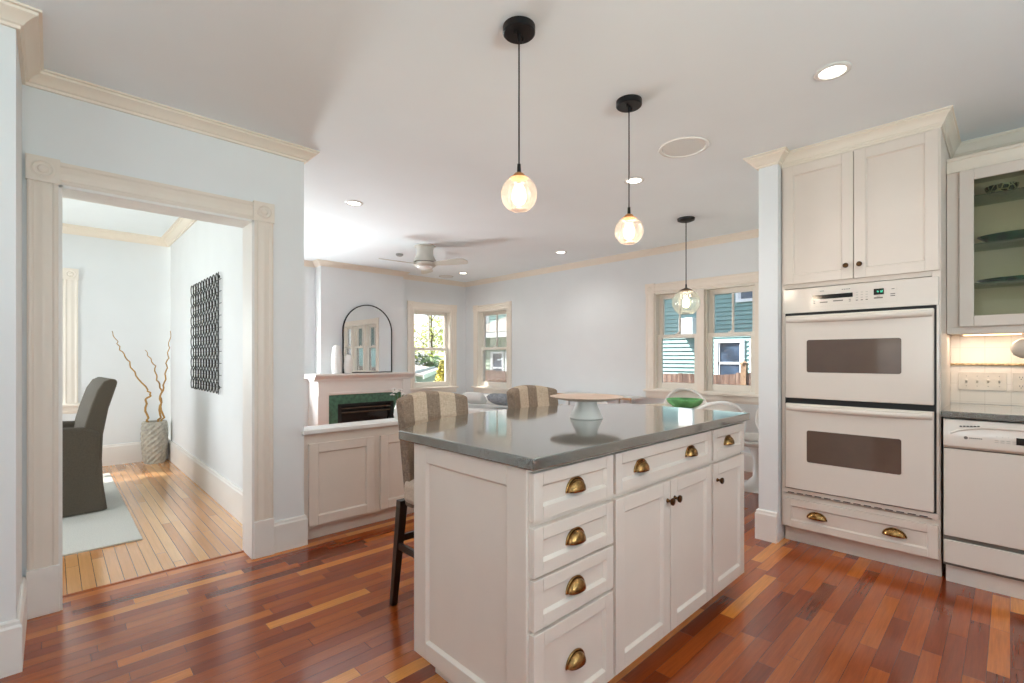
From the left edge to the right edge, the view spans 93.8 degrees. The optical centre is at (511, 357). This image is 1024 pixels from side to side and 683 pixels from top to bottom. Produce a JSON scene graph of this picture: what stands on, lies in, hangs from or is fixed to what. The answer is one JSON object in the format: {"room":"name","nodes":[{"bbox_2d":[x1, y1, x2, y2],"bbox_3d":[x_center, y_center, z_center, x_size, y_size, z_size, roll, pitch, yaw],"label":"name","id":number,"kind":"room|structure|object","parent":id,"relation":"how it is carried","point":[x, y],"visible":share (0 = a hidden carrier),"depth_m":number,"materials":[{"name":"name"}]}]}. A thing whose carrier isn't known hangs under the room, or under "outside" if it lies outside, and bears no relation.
{"room":"kitchen","nodes":[
{"label":"kitchen","id":0,"kind":"room"},
{"bbox_2d":[0,24,21,622],"bbox_3d":[-2.955,-0.110,1.343,2.200,2.660,0.672,0,0,-44],"label":"wall pier","id":1,"kind":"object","parent":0,"point":[10,73],"visible":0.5,"depth_m":1.85,"materials":[{"name":"paint"}]},
{"bbox_2d":[0,576,26,678],"bbox_3d":[-2.882,1.117,1.280,2.218,0.205,0.516,0,0,-44],"label":"baseboard","id":2,"kind":"object","parent":1,"relation":"attached to","point":[12,632],"visible":1,"depth_m":1.85,"materials":[{"name":"white paint"}]},
{"bbox_2d":[62,233,170,444],"bbox_3d":[-5.405,-0.110,4.764,3.410,2.660,0.160,0,0,-44],"label":"wall","id":3,"kind":"structure","parent":0,"point":[124,288],"depth_m":5.55,"materials":[{"name":"paint"}]},
{"bbox_2d":[62,268,79,413],"bbox_3d":[-5.196,-0.182,4.940,1.105,1.581,0.235,0,0,-44],"label":"window","id":4,"kind":"structure","parent":3,"relation":"in","point":[70,276],"depth_m":5.20,"materials":[{"name":"paint"}]},
{"bbox_2d":[62,198,178,236],"bbox_3d":[-4.081,-1.490,3.387,3.410,0.100,3.980,0,0,-44],"label":"ceiling","id":5,"kind":"structure","parent":0,"point":[75,212],"depth_m":4.95,"materials":[{"name":"paint"}]},
{"bbox_2d":[22,85,303,577],"bbox_3d":[-1.879,-0.110,2.740,1.290,2.660,0.155,0,0,-44],"label":"wall","id":6,"kind":"structure","parent":0,"point":[65,129],"depth_m":2.76,"materials":[{"name":"paint"}]},
{"bbox_2d":[62,217,196,246],"bbox_3d":[-4.082,-1.394,3.330,3.330,0.092,3.740,0,0,-44],"label":"trim","id":7,"kind":"structure","parent":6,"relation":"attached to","point":[180,226],"depth_m":5.38,"materials":[{"name":"paint"}]},
{"bbox_2d":[25,153,274,619],"bbox_3d":[-1.937,0.135,2.673,1.088,2.178,0.212,0,0,-44],"label":"door frame","id":8,"kind":"structure","parent":6,"relation":"in","point":[49,180],"depth_m":2.33,"materials":[{"name":"paint"}]},
{"bbox_2d":[102,439,242,523],"bbox_3d":[-4.082,1.103,3.330,3.330,0.235,3.740,0,0,-44],"label":"baseboard","id":9,"kind":"structure","parent":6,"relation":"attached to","point":[223,491],"depth_m":4.70,"materials":[{"name":"white paint"}]},
{"bbox_2d":[274,514,307,552],"bbox_3d":[-1.423,1.123,3.074,0.208,0.195,0.040,0,0,-44],"label":"baseboard","id":10,"kind":"structure","parent":6,"relation":"attached to","point":[289,533],"depth_m":3.06,"materials":[{"name":"white paint"}]},
{"bbox_2d":[0,0,789,286],"bbox_3d":[-1.589,-1.314,3.890,7.700,0.072,5.828,0,0,-44],"label":"trim","id":11,"kind":"structure","parent":6,"relation":"attached to","point":[27,20],"depth_m":2.68,"materials":[{"name":"paint"}]},
{"bbox_2d":[171,220,242,489],"bbox_3d":[-2.781,-0.110,4.495,0.160,2.660,3.625,0,0,-44],"label":"wall","id":12,"kind":"structure","parent":0,"point":[208,425],"depth_m":4.28,"materials":[{"name":"paint"}]},
{"bbox_2d":[190,272,221,394],"bbox_3d":[-2.811,-0.210,4.372,0.052,1.040,1.100,0,0,-44],"label":"wall art","id":13,"kind":"object","parent":12,"relation":"attached to","point":[216,337],"visible":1,"depth_m":4.29,"materials":[{"name":"brown metal"}]},
{"bbox_2d":[315,266,402,373],"bbox_3d":[-2.249,-0.065,7.166,1.310,2.570,0.190,0,0,-44],"label":"wall","id":14,"kind":"structure","parent":0,"point":[338,291],"depth_m":6.87,"materials":[{"name":"paint"}]},
{"bbox_2d":[304,266,465,426],"bbox_3d":[-2.349,-0.065,7.313,4.370,2.570,0.160,0,0,-44],"label":"wall","id":15,"kind":"structure","parent":0,"point":[416,291],"depth_m":7.90,"materials":[{"name":"paint"}]},
{"bbox_2d":[407,301,458,392],"bbox_3d":[-1.396,-0.163,8.205,1.030,1.541,0.235,0,0,-44],"label":"window","id":16,"kind":"structure","parent":15,"relation":"in","point":[449,312],"depth_m":8.28,"materials":[{"name":"paint"}]},
{"bbox_2d":[0,459,1023,682],"bbox_3d":[-0.544,1.270,2.917,7.860,0.100,9.560,0,0,-44],"label":"floor","id":17,"kind":"structure","parent":0,"point":[319,611],"depth_m":2.24,"materials":[{"name":"brown wood"}]},
{"bbox_2d":[62,473,142,556],"bbox_3d":[-4.196,1.214,3.311,2.340,0.012,2.530,0,0,-44],"label":"area rug","id":18,"kind":"object","parent":17,"relation":"on","point":[114,525],"visible":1,"depth_m":3.41,"materials":[{"name":"fabric"}]},
{"bbox_2d":[62,377,116,516],"bbox_3d":[-3.686,0.683,3.784,0.703,1.032,0.800,0,0,42],"label":"armchair","id":19,"kind":"object","parent":18,"relation":"on","point":[83,491],"visible":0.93,"depth_m":3.74,"materials":[{"name":"grey fabric"}]},
{"bbox_2d":[141,420,167,463],"bbox_3d":[-4.177,0.980,5.597,0.262,0.480,0.259,0,0,-44],"label":"planter","id":20,"kind":"object","parent":17,"relation":"on","point":[154,434],"visible":0.98,"depth_m":5.51,"materials":[{"name":"ceramic"}]},
{"bbox_2d":[112,331,150,421],"bbox_3d":[-4.321,0.259,5.460,0.373,1.121,0.033,0,0,-44],"label":"branch","id":21,"kind":"object","parent":20,"relation":"on","point":[141,382],"visible":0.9,"depth_m":5.53,"materials":[{"name":"brown wood"}]},
{"bbox_2d":[145,350,162,421],"bbox_3d":[-4.175,0.366,5.585,0.169,0.918,0.034,0,0,-44],"label":"branch","id":22,"kind":"object","parent":20,"relation":"on","point":[160,388],"visible":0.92,"depth_m":5.61,"materials":[{"name":"brown wood"}]},
{"bbox_2d":[159,331,170,421],"bbox_3d":[-4.080,0.252,5.627,0.127,1.145,0.030,0,0,-44],"label":"branch","id":23,"kind":"object","parent":20,"relation":"in","point":[162,391],"visible":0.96,"depth_m":5.62,"materials":[{"name":"brown wood"}]},
{"bbox_2d":[304,425,413,539],"bbox_3d":[-1.043,0.863,3.543,1.020,0.715,0.150,0,0,-44],"label":"base cabinet","id":24,"kind":"object","parent":17,"relation":"on","point":[353,478],"visible":0.66,"depth_m":3.38,"materials":[{"name":"paint"}]},
{"bbox_2d":[302,418,397,434],"bbox_3d":[-1.043,0.488,3.543,1.060,0.032,0.190,0,0,-44],"label":"ledge","id":25,"kind":"object","parent":24,"relation":"on","point":[318,429],"visible":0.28,"depth_m":3.36,"materials":[{"name":"white wood"}]},
{"bbox_2d":[390,388,406,418],"bbox_3d":[-0.886,0.354,3.747,0.129,0.234,0.133,0,0,-44],"label":"flower vase","id":26,"kind":"object","parent":25,"relation":"on","point":[394,389],"visible":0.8,"depth_m":3.72,"materials":[{"name":"white ceramic"}]},
{"bbox_2d":[304,372,415,425],"bbox_3d":[-2.200,0.720,7.043,1.540,1.000,0.435,0,0,-44],"label":"fireplace mantel","id":27,"kind":"object","parent":17,"relation":"on","point":[325,391],"visible":0.73,"depth_m":6.73,"materials":[{"name":"white paint"}]},
{"bbox_2d":[331,345,341,373],"bbox_3d":[-2.441,0.017,6.669,0.153,0.405,0.153,0,0,-44],"label":"vase","id":28,"kind":"object","parent":27,"relation":"on","point":[336,356],"visible":1,"depth_m":6.61,"materials":[{"name":"white ceramic"}]},
{"bbox_2d":[344,354,352,373],"bbox_3d":[-2.305,0.085,6.745,0.128,0.270,0.128,0,0,-24],"label":"vase","id":29,"kind":"object","parent":27,"relation":"on","point":[348,362],"visible":1,"depth_m":6.70,"materials":[{"name":"white ceramic"}]},
{"bbox_2d":[304,372,415,381],"bbox_3d":[-2.200,0.270,7.043,1.540,0.100,0.435,0,0,-44],"label":"shelf","id":30,"kind":"object","parent":27,"relation":"attached to","point":[379,376],"depth_m":6.86,"materials":[{"name":"white paint"}]},
{"bbox_2d":[338,400,393,422],"bbox_3d":[-2.159,0.923,7.016,0.864,0.553,0.149,0,0,-44],"label":"fireplace insert","id":31,"kind":"object","parent":27,"relation":"in","point":[351,412],"visible":0.52,"depth_m":7.01,"materials":[{"name":"metal"}]},
{"bbox_2d":[342,305,391,372],"bbox_3d":[-2.132,-0.283,7.103,0.784,1.005,0.020,0,0,-44],"label":"arched mirror","id":32,"kind":"object","parent":27,"relation":"on","point":[366,330],"visible":0.99,"depth_m":7.09,"materials":[{"name":"silver metal"}]},
{"bbox_2d":[389,391,467,605],"bbox_3d":[-0.289,0.698,2.356,0.440,1.045,0.518,0,0,-44],"label":"bar stool","id":33,"kind":"object","parent":17,"relation":"on","point":[415,408],"visible":0.33,"depth_m":2.35,"materials":[{"name":"fabric"}]},
{"bbox_2d":[468,397,561,413],"bbox_3d":[-0.204,0.940,7.225,0.840,0.560,1.900,0,0,-44],"label":"sofa","id":34,"kind":"object","parent":17,"relation":"on","point":[488,406],"visible":0.13,"depth_m":7.24,"materials":[{"name":"white fabric"}]},
{"bbox_2d":[463,392,486,403],"bbox_3d":[-0.575,0.620,7.409,0.360,0.200,0.292,0,0,17],"label":"cushion","id":35,"kind":"object","parent":34,"relation":"on","point":[472,397],"visible":0.88,"depth_m":7.30,"materials":[{"name":"white fabric"}]},
{"bbox_2d":[468,404,507,413],"bbox_3d":[-0.537,0.815,7.456,0.680,0.130,0.785,0,0,-44],"label":"seat cushion","id":36,"kind":"object","parent":34,"relation":"on","point":[472,408],"depth_m":7.27,"materials":[{"name":"white fabric"}]},
{"bbox_2d":[479,407,507,411],"bbox_3d":[0.014,0.815,6.883,0.680,0.130,0.785,0,0,-44],"label":"seat cushion","id":37,"kind":"object","parent":34,"relation":"on","point":[499,408],"depth_m":6.96,"materials":[{"name":"white fabric"}]},
{"bbox_2d":[487,393,507,405],"bbox_3d":[-0.149,0.620,7.125,0.420,0.194,0.323,0,0,32],"label":"cushion","id":38,"kind":"object","parent":34,"relation":"on","point":[496,398],"visible":0.7,"depth_m":7.01,"materials":[{"name":"grey fabric"}]},
{"bbox_2d":[506,385,557,408],"bbox_3d":[0.249,0.698,2.908,0.440,1.045,0.518,0,0,-44],"label":"bar stool","id":39,"kind":"object","parent":17,"relation":"on","point":[522,396],"visible":0.21,"depth_m":3.03,"materials":[{"name":"fabric"}]},
{"bbox_2d":[414,422,743,682],"bbox_3d":[0.429,0.773,2.151,1.603,0.893,0.658,0,0,-44],"label":"kitchen island","id":40,"kind":"object","parent":17,"relation":"on","point":[571,572],"visible":0.99,"depth_m":1.65,"materials":[{"name":"paint"}]},
{"bbox_2d":[399,403,749,470],"bbox_3d":[0.296,0.304,2.285,1.630,0.037,1.015,0,0,-44],"label":"island countertop","id":41,"kind":"structure","parent":40,"relation":"on","point":[542,437],"depth_m":1.88,"materials":[{"name":"grey stone"}]},
{"bbox_2d":[550,393,622,419],"bbox_3d":[0.352,0.233,2.270,0.344,0.105,0.344,0,0,-44],"label":"cake stand","id":42,"kind":"object","parent":41,"relation":"on","point":[585,408],"visible":1,"depth_m":2.22,"materials":[{"name":"white ceramic"}]},
{"bbox_2d":[557,392,645,404],"bbox_3d":[1.127,0.853,6.327,0.346,0.735,1.240,0,0,-44],"label":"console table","id":43,"kind":"object","parent":17,"relation":"on","point":[628,398],"visible":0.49,"depth_m":6.02,"materials":[{"name":"brown wood"}]},
{"bbox_2d":[663,388,706,404],"bbox_3d":[1.875,0.777,5.154,0.480,0.885,0.524,0,0,15],"label":"dining chair","id":44,"kind":"object","parent":17,"relation":"on","point":[680,392],"visible":0.13,"depth_m":5.36,"materials":[{"name":"white plastic"}]},
{"bbox_2d":[643,404,744,412],"bbox_3d":[1.660,0.853,4.579,1.020,0.735,1.020,0,0,-44],"label":"dining table","id":45,"kind":"object","parent":17,"relation":"on","point":[667,405],"visible":0.04,"depth_m":4.88,"materials":[{"name":"paint"}]},
{"bbox_2d":[666,397,703,407],"bbox_3d":[1.668,0.441,4.628,0.350,0.088,0.350,0,0,-44],"label":"fruit bowl","id":46,"kind":"object","parent":45,"relation":"on","point":[681,402],"visible":0.91,"depth_m":4.52,"materials":[{"name":"green ceramic"}]},
{"bbox_2d":[696,401,745,452],"bbox_3d":[1.657,0.777,3.966,0.480,0.885,0.524,0,0,6],"label":"dining chair","id":47,"kind":"object","parent":17,"relation":"on","point":[715,405],"visible":0.09,"depth_m":3.73,"materials":[{"name":"white plastic"}]},
{"bbox_2d":[744,407,758,493],"bbox_3d":[2.332,0.777,4.522,0.524,0.885,0.480,0,0,4],"label":"dining chair","id":48,"kind":"object","parent":17,"relation":"on","point":[751,440],"visible":0.27,"depth_m":4.48,"materials":[{"name":"white plastic"}]},
{"bbox_2d":[744,433,758,441],"bbox_3d":[2.310,0.749,4.523,0.410,0.038,0.410,0,0,4],"label":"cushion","id":49,"kind":"object","parent":48,"relation":"on","point":[748,437],"depth_m":4.41,"materials":[{"name":"white fabric"}]},
{"bbox_2d":[782,127,949,576],"bbox_3d":[2.285,-0.030,3.114,0.678,2.500,0.796,0,0,-44],"label":"tall cabinet","id":50,"kind":"object","parent":17,"relation":"on","point":[877,212],"visible":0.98,"depth_m":2.86,"materials":[{"name":"paint"}]},
{"bbox_2d":[783,276,939,519],"bbox_3d":[2.243,0.221,3.067,0.595,1.338,0.776,0,0,-44],"label":"double oven","id":51,"kind":"object","parent":50,"relation":"in","point":[861,361],"visible":0.98,"depth_m":2.84,"materials":[{"name":"white metal"}]},
{"bbox_2d":[874,288,883,294],"bbox_3d":[2.150,-0.389,2.807,0.002,0.035,0.048,0,0,-44],"label":"clock","id":52,"kind":"object","parent":51,"relation":"on","point":[877,291],"depth_m":2.81,"materials":[{"name":"black"}]},
{"bbox_2d":[943,417,1023,599],"bbox_3d":[2.750,0.774,2.577,0.604,0.892,0.600,0,0,-44],"label":"dishwasher","id":53,"kind":"object","parent":17,"relation":"on","point":[983,460],"visible":1,"depth_m":2.48,"materials":[{"name":"white metal"}]},
{"bbox_3d":[3.196,0.772,2.150,0.672,0.895,0.600,0,0,-44],"label":"base cabinet","id":54,"kind":"object","parent":17,"relation":"on","visible":0},
{"bbox_2d":[940,403,1023,421],"bbox_3d":[2.993,0.302,2.380,0.684,0.034,1.242,0,0,-44],"label":"countertop","id":55,"kind":"structure","parent":54,"relation":"on","point":[1010,413],"depth_m":2.55,"materials":[{"name":"grey stone"}]},
{"bbox_2d":[1010,338,1023,357],"bbox_3d":[2.970,0.082,2.581,0.200,0.406,0.395,0,0,-44],"label":"stand mixer","id":56,"kind":"object","parent":55,"relation":"on","point":[1017,347],"visible":1,"depth_m":2.67,"materials":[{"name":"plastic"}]},
{"bbox_2d":[15,0,1023,281],"bbox_3d":[-0.447,-1.400,2.817,7.860,0.100,9.280,0,0,-44],"label":"ceiling","id":57,"kind":"structure","parent":0,"point":[409,108],"depth_m":2.43,"materials":[{"name":"paint"}]},
{"bbox_2d":[345,200,362,205],"bbox_3d":[-1.375,-1.346,4.172,0.150,0.008,0.150,0,0,-44],"label":"recessed light","id":58,"kind":"object","parent":57,"relation":"in","point":[348,202],"visible":1,"depth_m":4.16,"materials":[{"name":"beige plastic"}]},
{"bbox_2d":[378,244,467,273],"bbox_3d":[-1.103,-1.206,5.689,0.956,0.288,1.018,0,0,-44],"label":"ceiling fan","id":59,"kind":"object","parent":57,"relation":"hanging from","point":[424,260],"visible":1,"depth_m":5.68,"materials":[{"name":"silver metal"}]},
{"bbox_2d":[439,275,453,277],"bbox_3d":[-1.089,-1.346,7.914,0.244,0.006,0.244,0,0,-44],"label":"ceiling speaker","id":60,"kind":"object","parent":57,"relation":"attached to","point":[442,276],"visible":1,"depth_m":7.92},
{"bbox_2d":[501,16,536,212],"bbox_3d":[0.029,-0.976,1.954,0.150,0.747,0.150,0,0,-44],"label":"pendant light","id":61,"kind":"object","parent":57,"relation":"hanging from","point":[518,30],"visible":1,"depth_m":1.95,"materials":[{"name":"glass"}]},
{"bbox_2d":[614,94,643,244],"bbox_3d":[0.615,-0.976,2.516,0.150,0.747,0.150,0,0,-44],"label":"pendant light","id":62,"kind":"object","parent":57,"relation":"hanging from","point":[628,103],"visible":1,"depth_m":2.51,"materials":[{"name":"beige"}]},
{"bbox_2d":[624,177,643,183],"bbox_3d":[0.927,-1.346,3.638,0.150,0.008,0.150,0,0,-44],"label":"recessed light","id":63,"kind":"object","parent":57,"relation":"in","point":[633,180],"visible":0.95,"depth_m":3.63,"materials":[{"name":"beige plastic"}]},
{"bbox_2d":[658,136,709,157],"bbox_3d":[1.100,-1.346,3.069,0.312,0.008,0.312,0,0,-44],"label":"ceiling speaker","id":64,"kind":"object","parent":57,"relation":"attached to","point":[687,146],"visible":1,"depth_m":3.06},
{"bbox_2d":[663,139,704,155],"bbox_3d":[1.100,-1.348,3.069,0.256,0.003,0.256,0,0,-44],"label":"grille","id":65,"kind":"object","parent":64,"relation":"attached to","point":[678,147],"depth_m":3.07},
{"bbox_2d":[672,216,699,314],"bbox_3d":[1.686,-0.887,4.639,0.259,0.925,0.255,0,0,-44],"label":"pendant light","id":66,"kind":"object","parent":57,"relation":"hanging from","point":[686,219],"visible":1,"depth_m":4.65,"materials":[{"name":"glass"}]},
{"bbox_2d":[814,61,851,80],"bbox_3d":[1.508,-1.346,2.255,0.150,0.008,0.150,0,0,-44],"label":"recessed light","id":67,"kind":"object","parent":57,"relation":"in","point":[835,70],"visible":1,"depth_m":2.25,"materials":[{"name":"beige plastic"}]},
{"bbox_2d":[466,237,758,452],"bbox_3d":[2.066,-0.065,5.759,0.160,2.570,8.200,0,0,-44],"label":"wall","id":68,"kind":"structure","parent":0,"point":[583,329],"depth_m":6.63,"materials":[{"name":"paint"}]},
{"bbox_2d":[471,301,511,393],"bbox_3d":[-0.293,-0.158,8.187,0.235,1.531,1.000,0,0,-44],"label":"window","id":69,"kind":"structure","parent":68,"relation":"in","point":[492,323],"depth_m":8.24,"materials":[{"name":"paint"}]},
{"bbox_2d":[643,271,758,404],"bbox_3d":[2.427,-0.212,5.357,0.235,1.421,2.030,0,0,-44],"label":"window","id":70,"kind":"structure","parent":68,"relation":"in","point":[706,289],"depth_m":5.51,"materials":[{"name":"paint"}]},
{"bbox_2d":[741,452,776,543],"bbox_3d":[0.452,1.120,5.902,1.968,0.200,5.756,0,0,-44],"label":"baseboard","id":71,"kind":"structure","parent":68,"relation":"attached to","point":[765,520],"depth_m":3.20,"materials":[{"name":"white paint"}]},
{"bbox_2d":[759,164,784,542],"bbox_3d":[2.413,-0.065,3.875,1.950,2.570,0.118,0,0,-44],"label":"wall","id":72,"kind":"structure","parent":0,"point":[770,177],"depth_m":3.19,"materials":[{"name":"paint"}]},
{"bbox_2d":[950,334,1023,405],"bbox_3d":[3.460,-0.065,2.467,0.132,2.570,3.362,0,0,-44],"label":"wall","id":73,"kind":"structure","parent":0,"point":[990,348],"depth_m":2.95,"materials":[{"name":"tile"}]},
{"bbox_2d":[781,105,1023,168],"bbox_3d":[3.175,-1.308,2.193,0.683,0.085,3.362,0,0,-44],"label":"trim","id":74,"kind":"structure","parent":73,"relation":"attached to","point":[945,118],"depth_m":2.86,"materials":[{"name":"paint"}]},
{"bbox_2d":[958,372,1006,390],"bbox_3d":[2.893,0.144,2.949,0.015,0.112,0.211,0,0,-44],"label":"switch plate","id":75,"kind":"object","parent":73,"relation":"attached to","point":[988,381],"visible":1,"depth_m":2.94,"materials":[{"name":"plastic"}]},
{"bbox_2d":[946,143,1023,334],"bbox_3d":[2.907,-0.657,2.728,0.325,1.035,0.620,0,0,-44],"label":"upper cabinet","id":76,"kind":"object","parent":73,"relation":"attached to","point":[973,307],"visible":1,"depth_m":2.83,"materials":[{"name":"paint"}]},
{"bbox_2d":[960,333,1023,335],"bbox_3d":[2.832,-0.156,2.826,0.070,0.046,0.270,0,0,-44],"label":"light","id":77,"kind":"object","parent":76,"relation":"attached to","point":[987,334],"visible":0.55,"depth_m":2.81,"materials":[{"name":"white"}]},
{"bbox_2d":[974,279,1023,287],"bbox_3d":[2.918,-0.431,2.739,0.264,0.008,0.583,0,0,-44],"label":"shelf","id":78,"kind":"object","parent":76,"relation":"attached to","point":[1019,283],"depth_m":2.84,"materials":[{"name":"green glass"}]},
{"bbox_2d":[974,238,1023,250],"bbox_3d":[2.918,-0.661,2.739,0.264,0.008,0.583,0,0,-44],"label":"shelf","id":79,"kind":"object","parent":76,"relation":"attached to","point":[1017,244],"depth_m":2.83,"materials":[{"name":"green glass"}]},
{"bbox_2d":[974,187,1023,205],"bbox_3d":[2.918,-0.941,2.739,0.264,0.008,0.583,0,0,-44],"label":"shelf","id":80,"kind":"object","parent":76,"relation":"attached to","point":[1016,195],"depth_m":2.83,"materials":[{"name":"green glass"}]},
{"bbox_2d":[977,229,1023,241],"bbox_3d":[2.897,-0.691,2.744,0.204,0.050,0.340,0,0,-44],"label":"serving dish","id":81,"kind":"object","parent":76,"relation":"on","point":[1013,234],"visible":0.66,"depth_m":2.73,"materials":[{"name":"green ceramic"}]},
{"bbox_2d":[977,275,1023,282],"bbox_3d":[2.904,-0.448,2.736,0.234,0.024,0.360,0,0,-44],"label":"platter","id":82,"kind":"object","parent":76,"relation":"on","point":[1017,277],"visible":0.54,"depth_m":2.72,"materials":[{"name":"green ceramic"}]},
{"bbox_2d":[984,182,1018,192],"bbox_3d":[2.859,-0.975,2.797,0.144,0.058,0.144,0,0,-44],"label":"bowl","id":83,"kind":"object","parent":76,"relation":"on","point":[1006,185],"visible":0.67,"depth_m":2.75,"materials":[{"name":"ceramic"}]},
{"bbox_2d":[950,363,1023,365],"bbox_3d":[3.441,0.040,2.382,0.013,0.016,1.864,0,0,-44],"label":"trim","id":84,"kind":"structure","parent":73,"relation":"attached to","point":[959,364],"depth_m":2.93,"materials":[{"name":"wood"}]},
{"bbox_2d":[1012,373,1023,391],"bbox_3d":[3.011,0.144,2.832,0.008,0.112,0.072,0,0,-44],"label":"outlet plate","id":85,"kind":"object","parent":73,"relation":"attached to","point":[1017,378],"visible":1,"depth_m":2.84,"materials":[{"name":"plastic"}]},
{"bbox_2d":[1017,375,1023,379],"bbox_3d":[3.009,0.118,2.830,0.003,0.028,0.034,0,0,-44],"label":"receptacle","id":86,"kind":"object","parent":85,"relation":"attached to","point":[1019,377],"depth_m":2.83,"materials":[{"name":"plastic"}]},
{"bbox_2d":[1017,384,1023,388],"bbox_3d":[3.009,0.170,2.830,0.003,0.028,0.034,0,0,-44],"label":"receptacle","id":87,"kind":"object","parent":85,"relation":"attached to","point":[1019,386],"depth_m":2.83,"materials":[{"name":"plastic"}]},
{"label":"outside","id":88,"kind":"structure","parent":0,"visible":0},
{"bbox_3d":[1.430,2.070,18.714,52.000,0.100,65.000,0,0,-44],"label":"ground","id":89,"kind":"structure","parent":88,"visible":0},
{"bbox_2d":[415,365,437,381],"bbox_3d":[-4.949,1.770,16.064,4.640,3.300,7.450,0,0,-5],"label":"garage","id":90,"kind":"structure","parent":89,"relation":"on","point":[423,373],"depth_m":15.14,"materials":[{"name":"paint"}]},
{"bbox_2d":[414,314,444,364],"bbox_3d":[-5.306,-0.899,30.835,4.480,8.642,4.078,0,0,-44],"label":"slender tree","id":91,"kind":"object","parent":89,"relation":"on","point":[432,335],"visible":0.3,"depth_m":30.52,"materials":[{"name":"green plant"}]},
{"bbox_2d":[415,352,444,379],"bbox_3d":[-3.981,1.562,23.734,2.249,3.720,2.062,0,0,-44],"label":"round shrub","id":92,"kind":"object","parent":89,"relation":"on","point":[423,360],"visible":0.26,"depth_m":23.57,"materials":[{"name":"green plant"}]},
{"bbox_2d":[434,360,444,381],"bbox_3d":[-1.698,1.328,11.630,1.319,2.589,1.236,0,0,-44],"label":"conifer","id":93,"kind":"object","parent":89,"relation":"on","point":[440,372],"visible":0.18,"depth_m":11.55,"materials":[{"name":"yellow plant"}]},
{"bbox_2d":[663,361,750,385],"bbox_3d":[4.053,1.030,6.606,0.120,1.980,13.906,0,0,-44],"label":"picket fence","id":94,"kind":"object","parent":89,"relation":"on","point":[742,378],"visible":0.07,"depth_m":7.39,"materials":[{"name":"brown wood"}]},
{"bbox_2d":[663,291,751,374],"bbox_3d":[7.993,-1.180,9.001,7.800,6.400,13.700,0,0,-44],"label":"neighbor house","id":95,"kind":"structure","parent":89,"relation":"on","point":[728,352],"depth_m":8.92,"materials":[{"name":"teal wood"}]},
{"bbox_2d":[681,318,695,333],"bbox_3d":[3.397,-0.595,9.244,0.220,0.340,0.280,0,0,-44],"label":"air conditioner","id":96,"kind":"object","parent":95,"relation":"attached to","point":[688,325],"visible":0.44,"depth_m":9.13,"materials":[{"name":"white plastic"}]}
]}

